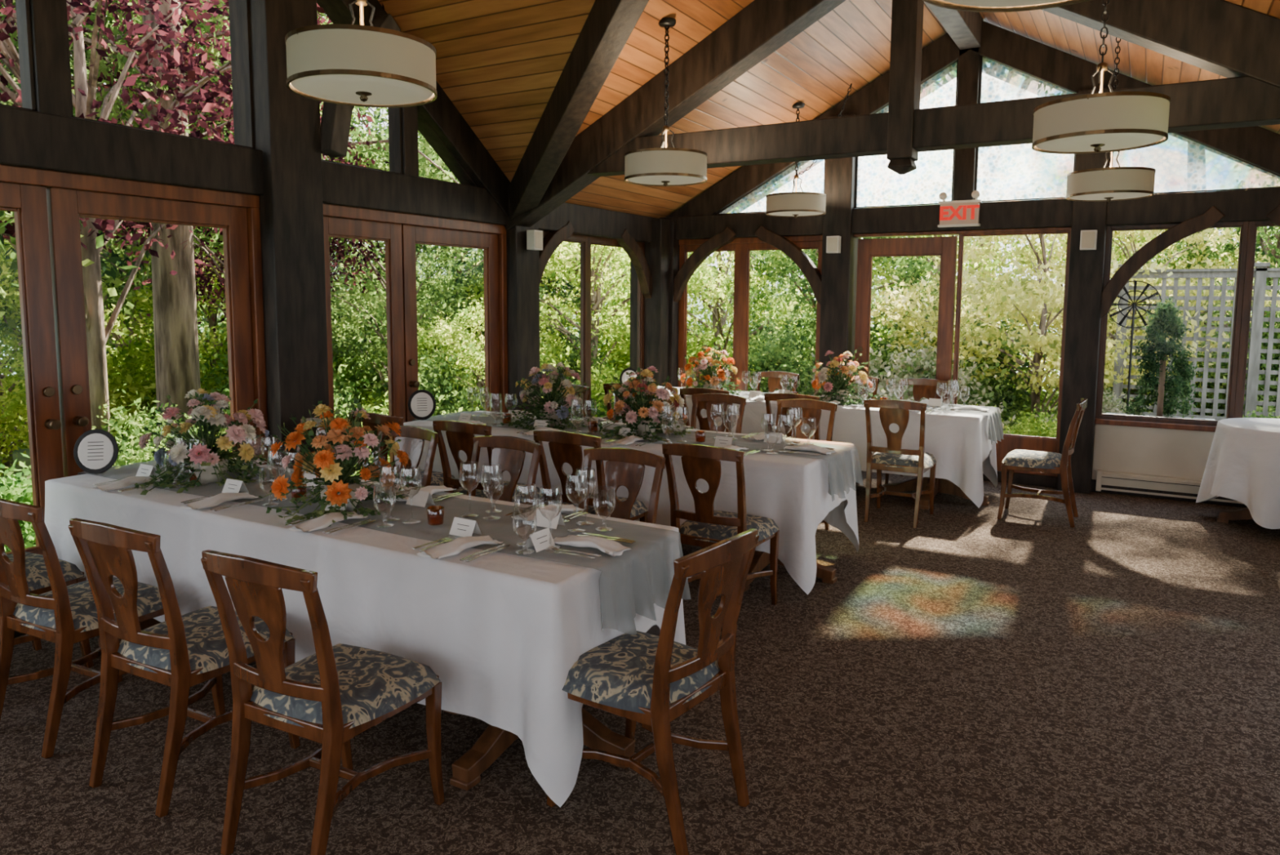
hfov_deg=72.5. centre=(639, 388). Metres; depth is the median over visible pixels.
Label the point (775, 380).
dining chair
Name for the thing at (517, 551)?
water goblet
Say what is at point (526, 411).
napkin
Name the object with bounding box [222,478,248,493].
place card
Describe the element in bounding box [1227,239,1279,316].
tree
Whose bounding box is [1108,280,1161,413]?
windmill
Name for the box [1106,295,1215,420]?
cypress
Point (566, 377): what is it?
shrub
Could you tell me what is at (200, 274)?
tree
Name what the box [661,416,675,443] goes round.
water goblet
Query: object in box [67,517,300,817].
dining chair
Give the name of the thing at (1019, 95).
tree
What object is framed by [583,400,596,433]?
wine glass
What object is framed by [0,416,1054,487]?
ground
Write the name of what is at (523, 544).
wine glass
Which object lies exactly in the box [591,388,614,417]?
shrub
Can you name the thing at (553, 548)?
fork
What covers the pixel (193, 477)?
votive candle
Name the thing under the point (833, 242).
wall speaker
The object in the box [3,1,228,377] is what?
broadleaf tree
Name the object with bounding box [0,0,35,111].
window
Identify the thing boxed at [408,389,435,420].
menu stand
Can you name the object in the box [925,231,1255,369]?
trees
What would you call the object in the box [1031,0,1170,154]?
pendant lamp
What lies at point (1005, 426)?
shrub
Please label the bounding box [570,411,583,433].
water goblet
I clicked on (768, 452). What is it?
water goblet
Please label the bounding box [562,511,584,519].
fork
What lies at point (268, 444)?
water goblet
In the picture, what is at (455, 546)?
napkin
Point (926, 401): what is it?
napkin
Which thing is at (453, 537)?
fork
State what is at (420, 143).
broadleaf tree
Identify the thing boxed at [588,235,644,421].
window
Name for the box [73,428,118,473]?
menu stand
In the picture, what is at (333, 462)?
flower arrangement
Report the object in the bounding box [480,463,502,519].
wine glass
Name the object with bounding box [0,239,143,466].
trees
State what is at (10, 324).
broadleaf tree
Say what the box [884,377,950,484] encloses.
dining chair
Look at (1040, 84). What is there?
tree
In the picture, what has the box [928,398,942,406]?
place card
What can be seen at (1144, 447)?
wall
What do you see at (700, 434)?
votive candle
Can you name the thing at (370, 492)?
water goblet
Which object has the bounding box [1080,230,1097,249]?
wall speaker
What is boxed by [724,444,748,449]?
napkin
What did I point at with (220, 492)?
fork
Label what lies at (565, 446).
dining chair
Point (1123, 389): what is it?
shrub
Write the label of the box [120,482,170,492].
knife
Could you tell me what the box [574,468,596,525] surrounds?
wine glass
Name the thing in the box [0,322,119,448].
shrub
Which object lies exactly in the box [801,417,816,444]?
water goblet
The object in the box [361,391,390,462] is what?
shrub
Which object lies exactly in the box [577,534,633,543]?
knife
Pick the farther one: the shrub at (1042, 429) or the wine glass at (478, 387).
the shrub at (1042, 429)
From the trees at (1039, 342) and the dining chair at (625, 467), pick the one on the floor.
the dining chair at (625, 467)
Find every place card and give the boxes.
[135,463,159,476]
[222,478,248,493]
[302,472,323,488]
[324,498,353,511]
[405,488,434,506]
[448,516,481,537]
[457,412,474,421]
[507,409,523,418]
[523,527,555,551]
[533,419,550,428]
[533,508,564,528]
[582,416,599,425]
[618,426,636,437]
[668,423,686,434]
[714,435,734,447]
[748,390,761,397]
[764,431,783,443]
[777,389,790,393]
[821,394,834,401]
[849,393,863,400]
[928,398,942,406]
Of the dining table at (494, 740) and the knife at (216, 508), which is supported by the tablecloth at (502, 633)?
the knife at (216, 508)
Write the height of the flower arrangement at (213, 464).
0.457 m
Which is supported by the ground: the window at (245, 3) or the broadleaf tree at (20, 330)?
the broadleaf tree at (20, 330)
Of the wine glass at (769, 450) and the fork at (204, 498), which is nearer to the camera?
the fork at (204, 498)
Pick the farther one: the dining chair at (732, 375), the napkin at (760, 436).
the dining chair at (732, 375)
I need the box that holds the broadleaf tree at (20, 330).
[0,62,71,355]
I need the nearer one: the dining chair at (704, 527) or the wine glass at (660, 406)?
the dining chair at (704, 527)
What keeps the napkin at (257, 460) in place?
on the table runner at (631, 582)
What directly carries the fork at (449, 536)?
on the table runner at (631, 582)
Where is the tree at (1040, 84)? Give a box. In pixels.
[1017,76,1114,152]
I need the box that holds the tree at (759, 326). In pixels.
[687,167,875,368]
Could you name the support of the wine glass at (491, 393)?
on the table runner at (844, 468)
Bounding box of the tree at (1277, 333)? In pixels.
[1248,302,1279,377]
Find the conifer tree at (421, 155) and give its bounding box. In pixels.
[128,3,459,183]
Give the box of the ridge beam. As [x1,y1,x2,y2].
[924,1,983,49]
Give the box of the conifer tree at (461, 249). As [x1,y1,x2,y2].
[376,136,482,353]
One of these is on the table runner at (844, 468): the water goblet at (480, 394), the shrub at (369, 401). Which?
the water goblet at (480, 394)
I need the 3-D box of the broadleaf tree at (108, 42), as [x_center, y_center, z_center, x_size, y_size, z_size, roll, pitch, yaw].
[-5.532,-4.206,8.317,3.383,10.791,3.046,2,6,15]
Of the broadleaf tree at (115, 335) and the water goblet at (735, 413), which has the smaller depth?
the water goblet at (735, 413)
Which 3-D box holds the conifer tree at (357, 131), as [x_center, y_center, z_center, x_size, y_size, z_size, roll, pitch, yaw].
[-4.461,-6.096,11.273,3.998,14.163,4.441,4,7,29]
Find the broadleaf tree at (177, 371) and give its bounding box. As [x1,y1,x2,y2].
[0,0,333,444]
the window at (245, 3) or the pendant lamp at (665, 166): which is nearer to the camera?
the window at (245, 3)
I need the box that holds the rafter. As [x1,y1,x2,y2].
[509,0,648,219]
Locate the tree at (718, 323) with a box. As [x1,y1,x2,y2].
[599,207,813,387]
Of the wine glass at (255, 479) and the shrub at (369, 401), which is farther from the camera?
the shrub at (369, 401)
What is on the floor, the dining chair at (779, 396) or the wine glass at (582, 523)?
the dining chair at (779, 396)
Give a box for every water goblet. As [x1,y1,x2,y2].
[164,452,184,488]
[258,466,279,506]
[268,444,286,477]
[366,456,385,493]
[373,484,395,528]
[480,394,491,414]
[483,471,503,513]
[489,403,502,426]
[512,504,537,554]
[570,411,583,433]
[593,486,615,531]
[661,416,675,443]
[723,413,736,436]
[764,426,779,453]
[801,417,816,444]
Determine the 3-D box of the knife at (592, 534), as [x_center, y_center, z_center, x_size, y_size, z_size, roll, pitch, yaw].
[-0.117,0.549,3.249,0.235,0.006,0.020,4,7,31]
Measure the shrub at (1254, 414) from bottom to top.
0.981 m
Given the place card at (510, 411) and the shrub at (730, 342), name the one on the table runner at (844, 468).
the place card at (510, 411)
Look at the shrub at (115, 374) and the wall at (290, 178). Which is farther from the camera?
the shrub at (115, 374)
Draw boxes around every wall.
[0,0,670,637]
[658,20,1279,506]
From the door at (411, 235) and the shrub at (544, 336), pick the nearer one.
the door at (411, 235)
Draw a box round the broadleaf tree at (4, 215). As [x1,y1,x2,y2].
[0,0,137,317]
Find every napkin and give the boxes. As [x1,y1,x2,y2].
[90,475,163,490]
[179,492,258,509]
[229,457,266,463]
[287,511,368,532]
[393,484,456,501]
[416,534,502,559]
[459,419,485,423]
[496,409,532,417]
[511,503,584,520]
[519,426,562,435]
[553,534,631,556]
[574,416,608,423]
[610,435,651,444]
[656,423,690,429]
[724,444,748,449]
[744,431,786,439]
[746,395,764,400]
[784,444,835,454]
[829,400,840,404]
[918,398,928,404]
[950,404,990,411]
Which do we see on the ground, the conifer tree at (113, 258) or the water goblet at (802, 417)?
the conifer tree at (113, 258)
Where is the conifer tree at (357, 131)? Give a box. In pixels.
[102,0,388,373]
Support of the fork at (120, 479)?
on the table runner at (631, 582)
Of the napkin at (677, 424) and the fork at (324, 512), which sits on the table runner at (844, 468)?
the napkin at (677, 424)
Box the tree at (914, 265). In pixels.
[700,175,977,389]
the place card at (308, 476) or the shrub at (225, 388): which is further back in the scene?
the shrub at (225, 388)
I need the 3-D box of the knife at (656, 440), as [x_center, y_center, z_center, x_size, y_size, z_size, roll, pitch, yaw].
[0.057,0.332,5.384,0.020,0.006,0.235,3,7,27]
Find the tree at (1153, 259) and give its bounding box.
[1116,240,1231,311]
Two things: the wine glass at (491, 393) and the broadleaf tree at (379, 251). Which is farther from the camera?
the broadleaf tree at (379, 251)
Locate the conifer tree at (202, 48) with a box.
[106,2,388,279]
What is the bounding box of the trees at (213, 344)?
[110,233,229,412]
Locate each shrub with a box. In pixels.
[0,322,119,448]
[0,423,26,479]
[0,453,35,551]
[0,460,35,551]
[4,322,212,448]
[91,383,231,466]
[112,423,177,466]
[115,333,377,431]
[128,313,365,422]
[139,388,230,431]
[158,412,227,441]
[197,319,227,359]
[199,309,379,377]
[199,328,223,382]
[217,395,390,475]
[329,241,462,411]
[333,365,373,418]
[344,383,388,418]
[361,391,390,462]
[367,333,485,415]
[416,253,562,393]
[431,401,460,416]
[436,369,484,403]
[461,336,549,409]
[540,364,612,418]
[545,327,630,417]
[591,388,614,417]
[687,321,764,390]
[722,315,815,395]
[729,306,808,379]
[774,326,873,386]
[774,337,893,399]
[867,331,1015,432]
[902,306,1058,432]
[961,404,1022,433]
[1004,403,1057,437]
[1005,370,1057,415]
[1024,336,1153,418]
[1028,381,1151,435]
[1145,311,1279,418]
[1242,404,1279,418]
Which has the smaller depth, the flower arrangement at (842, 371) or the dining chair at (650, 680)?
the dining chair at (650, 680)
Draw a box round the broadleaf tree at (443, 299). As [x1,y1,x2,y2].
[321,126,484,394]
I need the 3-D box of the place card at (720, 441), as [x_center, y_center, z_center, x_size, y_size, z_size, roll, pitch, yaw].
[0.511,0.318,5.284,0.110,0.060,0.060,4,7,30]
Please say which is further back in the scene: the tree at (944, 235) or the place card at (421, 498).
the tree at (944, 235)
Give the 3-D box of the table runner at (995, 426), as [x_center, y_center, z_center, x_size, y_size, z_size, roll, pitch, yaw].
[1.414,0.203,7.987,3.550,0.246,0.604,4,7,30]
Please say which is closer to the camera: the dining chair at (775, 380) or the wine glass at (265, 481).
the wine glass at (265, 481)
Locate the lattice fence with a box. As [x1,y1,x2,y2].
[1111,262,1279,420]
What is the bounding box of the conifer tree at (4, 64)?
[0,8,152,355]
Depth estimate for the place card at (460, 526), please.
3.27 m
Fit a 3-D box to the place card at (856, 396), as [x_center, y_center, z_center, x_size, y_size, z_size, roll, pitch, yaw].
[1.927,0.073,7.757,0.110,0.060,0.060,3,7,28]
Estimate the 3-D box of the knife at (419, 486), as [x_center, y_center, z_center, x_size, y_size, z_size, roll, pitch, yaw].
[-1.080,0.467,3.998,0.020,0.006,0.235,4,7,32]
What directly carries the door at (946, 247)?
in the wall at (1144, 447)
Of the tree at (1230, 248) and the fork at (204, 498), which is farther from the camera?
the tree at (1230, 248)
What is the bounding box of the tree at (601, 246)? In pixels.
[545,246,699,348]
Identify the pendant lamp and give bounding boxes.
[284,0,437,107]
[624,17,707,186]
[765,83,852,217]
[922,0,1091,12]
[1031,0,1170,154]
[1065,37,1155,202]
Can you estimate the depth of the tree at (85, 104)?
6.51 m
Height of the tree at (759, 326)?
4.842 m
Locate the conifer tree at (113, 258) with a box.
[0,3,151,291]
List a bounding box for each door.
[0,182,63,606]
[45,187,256,476]
[323,216,405,479]
[401,224,499,422]
[853,235,957,404]
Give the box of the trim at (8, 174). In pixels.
[0,164,507,465]
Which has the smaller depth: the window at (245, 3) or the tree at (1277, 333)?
the window at (245, 3)
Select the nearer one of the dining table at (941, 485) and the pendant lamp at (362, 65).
the pendant lamp at (362, 65)
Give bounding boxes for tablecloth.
[44,462,685,807]
[403,410,858,594]
[613,386,997,507]
[1195,417,1279,528]
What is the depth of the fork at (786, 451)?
5.06 m
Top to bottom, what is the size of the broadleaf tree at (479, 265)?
6.500 m
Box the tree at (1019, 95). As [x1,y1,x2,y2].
[920,61,1030,325]
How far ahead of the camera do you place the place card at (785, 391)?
8.08 m
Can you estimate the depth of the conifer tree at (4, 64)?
12.30 m
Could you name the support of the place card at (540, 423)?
on the table runner at (844, 468)
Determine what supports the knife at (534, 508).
on the table runner at (631, 582)
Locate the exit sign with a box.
[937,190,982,227]
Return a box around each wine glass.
[188,437,208,485]
[241,435,260,480]
[260,435,279,482]
[266,449,288,501]
[285,451,306,502]
[378,464,401,521]
[399,466,422,524]
[458,462,479,517]
[478,386,489,416]
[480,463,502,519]
[489,392,502,424]
[514,484,537,546]
[537,485,562,549]
[565,473,587,532]
[570,399,583,432]
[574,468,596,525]
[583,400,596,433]
[659,405,672,440]
[675,406,688,442]
[710,404,724,438]
[726,404,739,439]
[760,413,775,451]
[777,413,792,452]
[786,408,799,444]
[788,408,802,442]
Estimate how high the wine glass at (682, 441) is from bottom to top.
0.219 m
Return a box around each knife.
[117,484,153,491]
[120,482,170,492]
[209,498,261,510]
[214,499,263,511]
[322,519,370,533]
[326,520,375,533]
[389,486,423,495]
[459,543,505,560]
[465,544,510,561]
[504,503,542,515]
[510,504,546,516]
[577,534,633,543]
[582,532,635,542]
[635,440,653,445]
[639,440,657,445]
[743,450,759,456]
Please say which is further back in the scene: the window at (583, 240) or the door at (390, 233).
the window at (583, 240)
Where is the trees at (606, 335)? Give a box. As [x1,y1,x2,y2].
[452,246,629,358]
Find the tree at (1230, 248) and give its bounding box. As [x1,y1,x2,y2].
[1123,164,1279,404]
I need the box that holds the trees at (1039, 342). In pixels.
[870,189,1234,426]
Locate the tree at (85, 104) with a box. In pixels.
[0,0,385,432]
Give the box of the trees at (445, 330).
[417,294,565,411]
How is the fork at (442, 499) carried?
on the table runner at (631, 582)
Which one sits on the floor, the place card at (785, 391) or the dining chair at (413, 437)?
the dining chair at (413, 437)
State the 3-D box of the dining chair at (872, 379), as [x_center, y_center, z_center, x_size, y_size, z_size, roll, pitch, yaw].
[1.961,0.353,8.278,0.485,0.940,0.567,4,7,31]
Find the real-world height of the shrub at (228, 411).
1.170 m
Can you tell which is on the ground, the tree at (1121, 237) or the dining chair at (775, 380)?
the tree at (1121, 237)
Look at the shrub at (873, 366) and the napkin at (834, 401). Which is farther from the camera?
the shrub at (873, 366)
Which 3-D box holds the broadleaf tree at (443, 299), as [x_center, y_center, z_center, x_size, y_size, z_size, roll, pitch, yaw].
[-3.227,-1.345,11.546,3.165,4.202,3.492,0,6,-3]
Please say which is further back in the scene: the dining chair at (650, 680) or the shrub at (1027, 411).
the shrub at (1027, 411)
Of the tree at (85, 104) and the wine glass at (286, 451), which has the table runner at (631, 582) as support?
the wine glass at (286, 451)
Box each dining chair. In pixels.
[0,497,165,758]
[7,551,93,667]
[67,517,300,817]
[200,549,444,854]
[296,417,346,470]
[351,412,459,492]
[371,425,438,486]
[432,420,543,504]
[466,435,542,505]
[533,430,648,522]
[544,383,591,418]
[546,528,759,854]
[577,447,665,524]
[603,382,630,422]
[613,388,663,425]
[662,443,779,604]
[680,387,731,432]
[690,393,746,433]
[695,368,734,390]
[755,370,799,391]
[764,392,819,439]
[775,399,837,529]
[833,374,879,472]
[863,399,936,528]
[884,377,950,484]
[997,397,1087,527]
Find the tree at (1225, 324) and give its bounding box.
[1111,278,1279,417]
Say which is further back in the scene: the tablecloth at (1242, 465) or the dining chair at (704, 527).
the tablecloth at (1242, 465)
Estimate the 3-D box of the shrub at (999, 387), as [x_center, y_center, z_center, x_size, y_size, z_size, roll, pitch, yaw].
[4.694,-0.069,11.675,2.751,2.207,2.770,-3,7,-28]
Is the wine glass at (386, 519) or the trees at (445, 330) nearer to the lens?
the wine glass at (386, 519)
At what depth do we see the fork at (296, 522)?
3.44 m
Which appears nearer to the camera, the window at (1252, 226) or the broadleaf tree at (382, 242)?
the window at (1252, 226)
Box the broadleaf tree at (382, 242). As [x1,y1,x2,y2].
[335,241,385,315]
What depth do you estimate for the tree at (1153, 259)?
17.16 m
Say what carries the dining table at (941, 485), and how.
on the floor
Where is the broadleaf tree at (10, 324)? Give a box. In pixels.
[0,0,234,364]
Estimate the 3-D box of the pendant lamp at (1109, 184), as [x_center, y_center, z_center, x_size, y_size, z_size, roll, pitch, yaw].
[3.337,-1.921,6.148,0.555,1.196,0.555,0,6,-4]
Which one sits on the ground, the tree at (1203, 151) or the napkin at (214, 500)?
the tree at (1203, 151)
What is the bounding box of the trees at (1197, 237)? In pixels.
[937,227,1279,410]
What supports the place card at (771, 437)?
on the table runner at (844, 468)
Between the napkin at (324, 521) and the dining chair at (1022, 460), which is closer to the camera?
the napkin at (324, 521)
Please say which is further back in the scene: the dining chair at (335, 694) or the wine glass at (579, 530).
the wine glass at (579, 530)
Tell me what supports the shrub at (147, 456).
on the ground
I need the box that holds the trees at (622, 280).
[449,241,709,417]
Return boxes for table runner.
[77,457,690,635]
[412,410,863,501]
[657,386,1003,444]
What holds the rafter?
attached to the ceiling
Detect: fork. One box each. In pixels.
[93,479,121,484]
[180,492,221,502]
[183,497,204,503]
[284,511,326,524]
[289,516,316,524]
[412,534,454,549]
[418,536,457,551]
[432,492,460,500]
[433,493,463,502]
[546,548,595,559]
[551,546,601,556]
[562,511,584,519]
[563,511,588,522]
[786,450,817,455]
[788,450,821,454]
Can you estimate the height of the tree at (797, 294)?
5.083 m
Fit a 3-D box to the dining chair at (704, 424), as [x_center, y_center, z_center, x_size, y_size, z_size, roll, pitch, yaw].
[0.647,0.436,7.397,0.485,0.940,0.567,4,7,30]
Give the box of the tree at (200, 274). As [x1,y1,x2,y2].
[98,64,389,330]
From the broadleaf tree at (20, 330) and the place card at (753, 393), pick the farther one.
the broadleaf tree at (20, 330)
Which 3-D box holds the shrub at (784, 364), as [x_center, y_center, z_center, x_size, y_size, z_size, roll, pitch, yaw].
[1.730,0.026,11.312,2.445,1.962,2.462,-2,6,-19]
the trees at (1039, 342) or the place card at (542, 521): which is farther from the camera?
the trees at (1039, 342)
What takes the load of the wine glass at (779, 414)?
on the table runner at (844, 468)
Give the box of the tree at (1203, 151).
[1174,142,1206,413]
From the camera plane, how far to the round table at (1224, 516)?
6.58 m
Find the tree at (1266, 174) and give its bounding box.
[1217,173,1279,337]
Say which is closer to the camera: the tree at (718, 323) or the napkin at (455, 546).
the napkin at (455, 546)
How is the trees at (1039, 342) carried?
on the ground
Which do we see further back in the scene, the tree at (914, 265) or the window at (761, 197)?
the tree at (914, 265)
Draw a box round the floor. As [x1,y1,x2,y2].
[0,470,1279,854]
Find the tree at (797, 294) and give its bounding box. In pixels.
[697,204,880,342]
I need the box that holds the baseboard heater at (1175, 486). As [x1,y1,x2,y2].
[1095,468,1243,503]
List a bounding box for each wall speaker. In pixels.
[526,230,542,250]
[826,235,840,253]
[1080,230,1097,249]
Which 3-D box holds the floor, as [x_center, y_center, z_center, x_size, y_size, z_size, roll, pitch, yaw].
[0.189,1.362,3.496,6.880,0.120,11.580,4,7,30]
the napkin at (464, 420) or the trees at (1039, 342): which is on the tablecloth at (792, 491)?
the napkin at (464, 420)
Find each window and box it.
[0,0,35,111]
[64,0,254,148]
[321,107,402,174]
[417,110,478,187]
[541,230,588,416]
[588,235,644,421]
[678,243,741,390]
[715,159,824,214]
[738,240,822,395]
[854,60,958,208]
[951,230,1071,476]
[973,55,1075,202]
[1095,221,1248,426]
[1111,133,1279,194]
[1234,220,1275,417]
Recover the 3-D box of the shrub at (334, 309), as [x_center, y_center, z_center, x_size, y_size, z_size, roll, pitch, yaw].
[-5.429,-0.397,14.241,3.218,2.563,3.196,-2,6,-23]
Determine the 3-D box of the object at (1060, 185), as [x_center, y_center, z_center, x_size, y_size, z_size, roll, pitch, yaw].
[3.408,-2.328,7.692,0.855,1.361,0.050,4,7,30]
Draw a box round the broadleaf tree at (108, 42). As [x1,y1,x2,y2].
[0,0,215,133]
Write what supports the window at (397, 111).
in the wall at (290, 178)
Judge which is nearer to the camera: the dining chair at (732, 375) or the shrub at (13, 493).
the shrub at (13, 493)
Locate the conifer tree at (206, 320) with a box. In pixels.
[195,53,332,347]
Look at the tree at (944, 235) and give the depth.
17.97 m
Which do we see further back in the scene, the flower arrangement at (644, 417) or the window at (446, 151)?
the window at (446, 151)
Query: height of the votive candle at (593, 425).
0.065 m
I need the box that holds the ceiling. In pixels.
[377,0,1279,218]
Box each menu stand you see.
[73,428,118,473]
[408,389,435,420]
[619,368,638,382]
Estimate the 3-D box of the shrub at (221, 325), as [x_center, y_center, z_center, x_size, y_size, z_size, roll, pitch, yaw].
[-7.736,-0.221,16.918,3.531,2.812,3.506,3,6,25]
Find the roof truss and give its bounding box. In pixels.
[504,0,1279,231]
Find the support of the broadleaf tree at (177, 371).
on the ground
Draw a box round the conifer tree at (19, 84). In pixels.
[0,65,124,346]
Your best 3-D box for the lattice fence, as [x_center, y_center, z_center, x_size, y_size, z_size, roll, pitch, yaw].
[7.889,0.036,9.000,5.340,2.690,0.140,4,7,30]
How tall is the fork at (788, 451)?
0.006 m
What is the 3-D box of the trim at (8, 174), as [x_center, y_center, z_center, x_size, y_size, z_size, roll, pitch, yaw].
[-2.271,-0.102,5.502,0.140,2.156,4.380,4,7,30]
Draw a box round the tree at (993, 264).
[800,164,1064,386]
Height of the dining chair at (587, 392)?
0.940 m
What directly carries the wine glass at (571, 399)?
on the table runner at (844, 468)
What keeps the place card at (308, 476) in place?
on the table runner at (631, 582)
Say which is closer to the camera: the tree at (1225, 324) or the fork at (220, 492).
the fork at (220, 492)
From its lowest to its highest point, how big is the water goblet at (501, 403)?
0.163 m
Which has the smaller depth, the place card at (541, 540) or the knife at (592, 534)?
the place card at (541, 540)
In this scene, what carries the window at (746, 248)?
in the wall at (1144, 447)
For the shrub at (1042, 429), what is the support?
on the ground
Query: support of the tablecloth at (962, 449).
on the dining table at (941, 485)
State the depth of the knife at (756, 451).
5.06 m
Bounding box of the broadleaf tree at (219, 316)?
[197,228,225,343]
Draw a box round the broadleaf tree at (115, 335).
[0,0,351,378]
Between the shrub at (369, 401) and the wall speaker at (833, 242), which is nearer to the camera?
the wall speaker at (833, 242)
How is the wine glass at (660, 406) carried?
on the table runner at (844, 468)
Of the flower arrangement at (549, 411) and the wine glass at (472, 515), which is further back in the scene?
the flower arrangement at (549, 411)
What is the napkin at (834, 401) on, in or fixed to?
on the tablecloth at (962, 449)
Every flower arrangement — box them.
[134,387,275,494]
[258,397,413,526]
[499,361,603,430]
[593,365,693,440]
[678,345,744,395]
[808,349,876,404]
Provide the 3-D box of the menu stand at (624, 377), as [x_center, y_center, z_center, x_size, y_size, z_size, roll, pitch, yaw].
[-0.106,-0.095,8.501,0.198,0.221,0.092,-1,6,-16]
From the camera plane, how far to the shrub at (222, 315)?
11.60 m
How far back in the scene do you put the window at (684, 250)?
9.29 m
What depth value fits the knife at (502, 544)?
3.04 m
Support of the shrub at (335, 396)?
on the ground
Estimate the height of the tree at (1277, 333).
2.502 m
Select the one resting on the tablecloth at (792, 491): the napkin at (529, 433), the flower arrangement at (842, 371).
the napkin at (529, 433)
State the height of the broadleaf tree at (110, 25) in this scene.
11.076 m
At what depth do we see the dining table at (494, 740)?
3.10 m
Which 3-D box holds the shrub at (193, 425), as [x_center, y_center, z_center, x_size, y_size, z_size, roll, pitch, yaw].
[-4.006,0.663,8.008,1.542,1.083,1.532,3,6,21]
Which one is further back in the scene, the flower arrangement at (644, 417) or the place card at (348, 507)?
the flower arrangement at (644, 417)
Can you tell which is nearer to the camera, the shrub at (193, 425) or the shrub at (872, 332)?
the shrub at (193, 425)
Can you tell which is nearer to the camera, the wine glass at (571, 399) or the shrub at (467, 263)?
the wine glass at (571, 399)
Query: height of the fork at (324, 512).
0.006 m
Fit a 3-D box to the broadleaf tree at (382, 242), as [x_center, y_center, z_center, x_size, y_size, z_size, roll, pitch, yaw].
[-8.450,-2.359,23.325,5.615,7.454,6.196,-3,7,-26]
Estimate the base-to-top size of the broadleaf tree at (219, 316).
11.076 m
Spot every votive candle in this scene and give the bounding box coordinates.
[188,468,199,482]
[290,483,306,499]
[426,505,444,525]
[502,413,511,423]
[587,421,598,431]
[695,430,706,442]
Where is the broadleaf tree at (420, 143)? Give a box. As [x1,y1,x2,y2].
[328,109,483,357]
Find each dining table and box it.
[96,617,635,790]
[743,550,837,591]
[883,476,989,509]
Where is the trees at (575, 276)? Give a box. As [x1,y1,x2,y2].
[453,241,721,399]
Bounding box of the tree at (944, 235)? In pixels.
[876,235,1024,364]
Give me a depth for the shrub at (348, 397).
8.63 m
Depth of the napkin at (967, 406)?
7.12 m
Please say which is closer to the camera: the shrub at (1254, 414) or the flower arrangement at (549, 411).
the flower arrangement at (549, 411)
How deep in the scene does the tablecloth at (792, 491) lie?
4.97 m
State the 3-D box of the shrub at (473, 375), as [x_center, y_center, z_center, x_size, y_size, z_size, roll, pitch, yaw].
[-2.536,0.147,12.451,1.392,1.109,1.382,2,6,12]
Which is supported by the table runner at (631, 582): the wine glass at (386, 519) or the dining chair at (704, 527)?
the wine glass at (386, 519)
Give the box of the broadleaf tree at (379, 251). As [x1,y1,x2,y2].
[331,155,453,315]
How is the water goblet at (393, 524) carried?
on the table runner at (631, 582)
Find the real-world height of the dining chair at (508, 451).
0.940 m
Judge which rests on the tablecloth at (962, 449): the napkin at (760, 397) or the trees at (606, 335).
the napkin at (760, 397)
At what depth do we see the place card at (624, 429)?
5.62 m
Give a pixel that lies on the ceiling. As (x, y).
(500, 63)
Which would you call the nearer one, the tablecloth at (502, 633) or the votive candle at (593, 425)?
the tablecloth at (502, 633)
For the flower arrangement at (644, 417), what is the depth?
5.61 m
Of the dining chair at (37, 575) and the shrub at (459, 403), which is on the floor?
the dining chair at (37, 575)
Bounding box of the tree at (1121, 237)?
[962,156,1233,399]
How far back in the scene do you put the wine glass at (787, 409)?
5.37 m
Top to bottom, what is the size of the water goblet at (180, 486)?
0.163 m
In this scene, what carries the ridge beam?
attached to the ceiling
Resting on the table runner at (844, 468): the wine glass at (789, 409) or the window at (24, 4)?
the wine glass at (789, 409)
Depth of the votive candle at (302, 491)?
3.79 m
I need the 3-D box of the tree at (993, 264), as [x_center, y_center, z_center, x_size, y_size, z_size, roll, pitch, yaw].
[4.703,-1.515,14.595,4.471,4.438,4.427,-4,7,-36]
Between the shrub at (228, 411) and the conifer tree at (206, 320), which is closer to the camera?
the shrub at (228, 411)
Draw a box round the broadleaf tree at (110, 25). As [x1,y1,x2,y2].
[70,25,226,357]
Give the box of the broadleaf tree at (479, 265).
[425,244,609,406]
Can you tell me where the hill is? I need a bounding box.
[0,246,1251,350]
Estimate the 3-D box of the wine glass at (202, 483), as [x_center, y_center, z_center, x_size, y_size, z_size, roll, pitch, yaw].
[-2.085,0.342,4.128,0.086,0.219,0.086,4,7,30]
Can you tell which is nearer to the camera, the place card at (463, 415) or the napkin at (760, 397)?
the place card at (463, 415)
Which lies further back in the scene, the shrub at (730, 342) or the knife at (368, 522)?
the shrub at (730, 342)
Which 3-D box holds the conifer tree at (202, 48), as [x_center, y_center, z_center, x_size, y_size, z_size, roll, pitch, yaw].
[-6.307,-6.016,14.075,5.251,13.810,5.533,4,7,32]
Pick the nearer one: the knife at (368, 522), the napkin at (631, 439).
the knife at (368, 522)
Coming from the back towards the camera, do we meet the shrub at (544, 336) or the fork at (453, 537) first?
the shrub at (544, 336)
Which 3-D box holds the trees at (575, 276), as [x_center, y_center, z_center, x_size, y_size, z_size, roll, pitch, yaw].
[-0.681,-1.233,13.422,3.862,3.833,3.824,1,6,7]
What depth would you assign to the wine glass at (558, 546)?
3.10 m
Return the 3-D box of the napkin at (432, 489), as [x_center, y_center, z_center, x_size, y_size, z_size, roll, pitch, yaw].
[-0.968,0.458,3.940,0.115,0.039,0.308,3,7,27]
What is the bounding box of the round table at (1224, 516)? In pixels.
[1216,506,1253,522]
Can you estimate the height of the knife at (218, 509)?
0.006 m
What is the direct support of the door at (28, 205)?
in the wall at (290, 178)
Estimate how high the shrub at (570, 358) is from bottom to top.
1.740 m

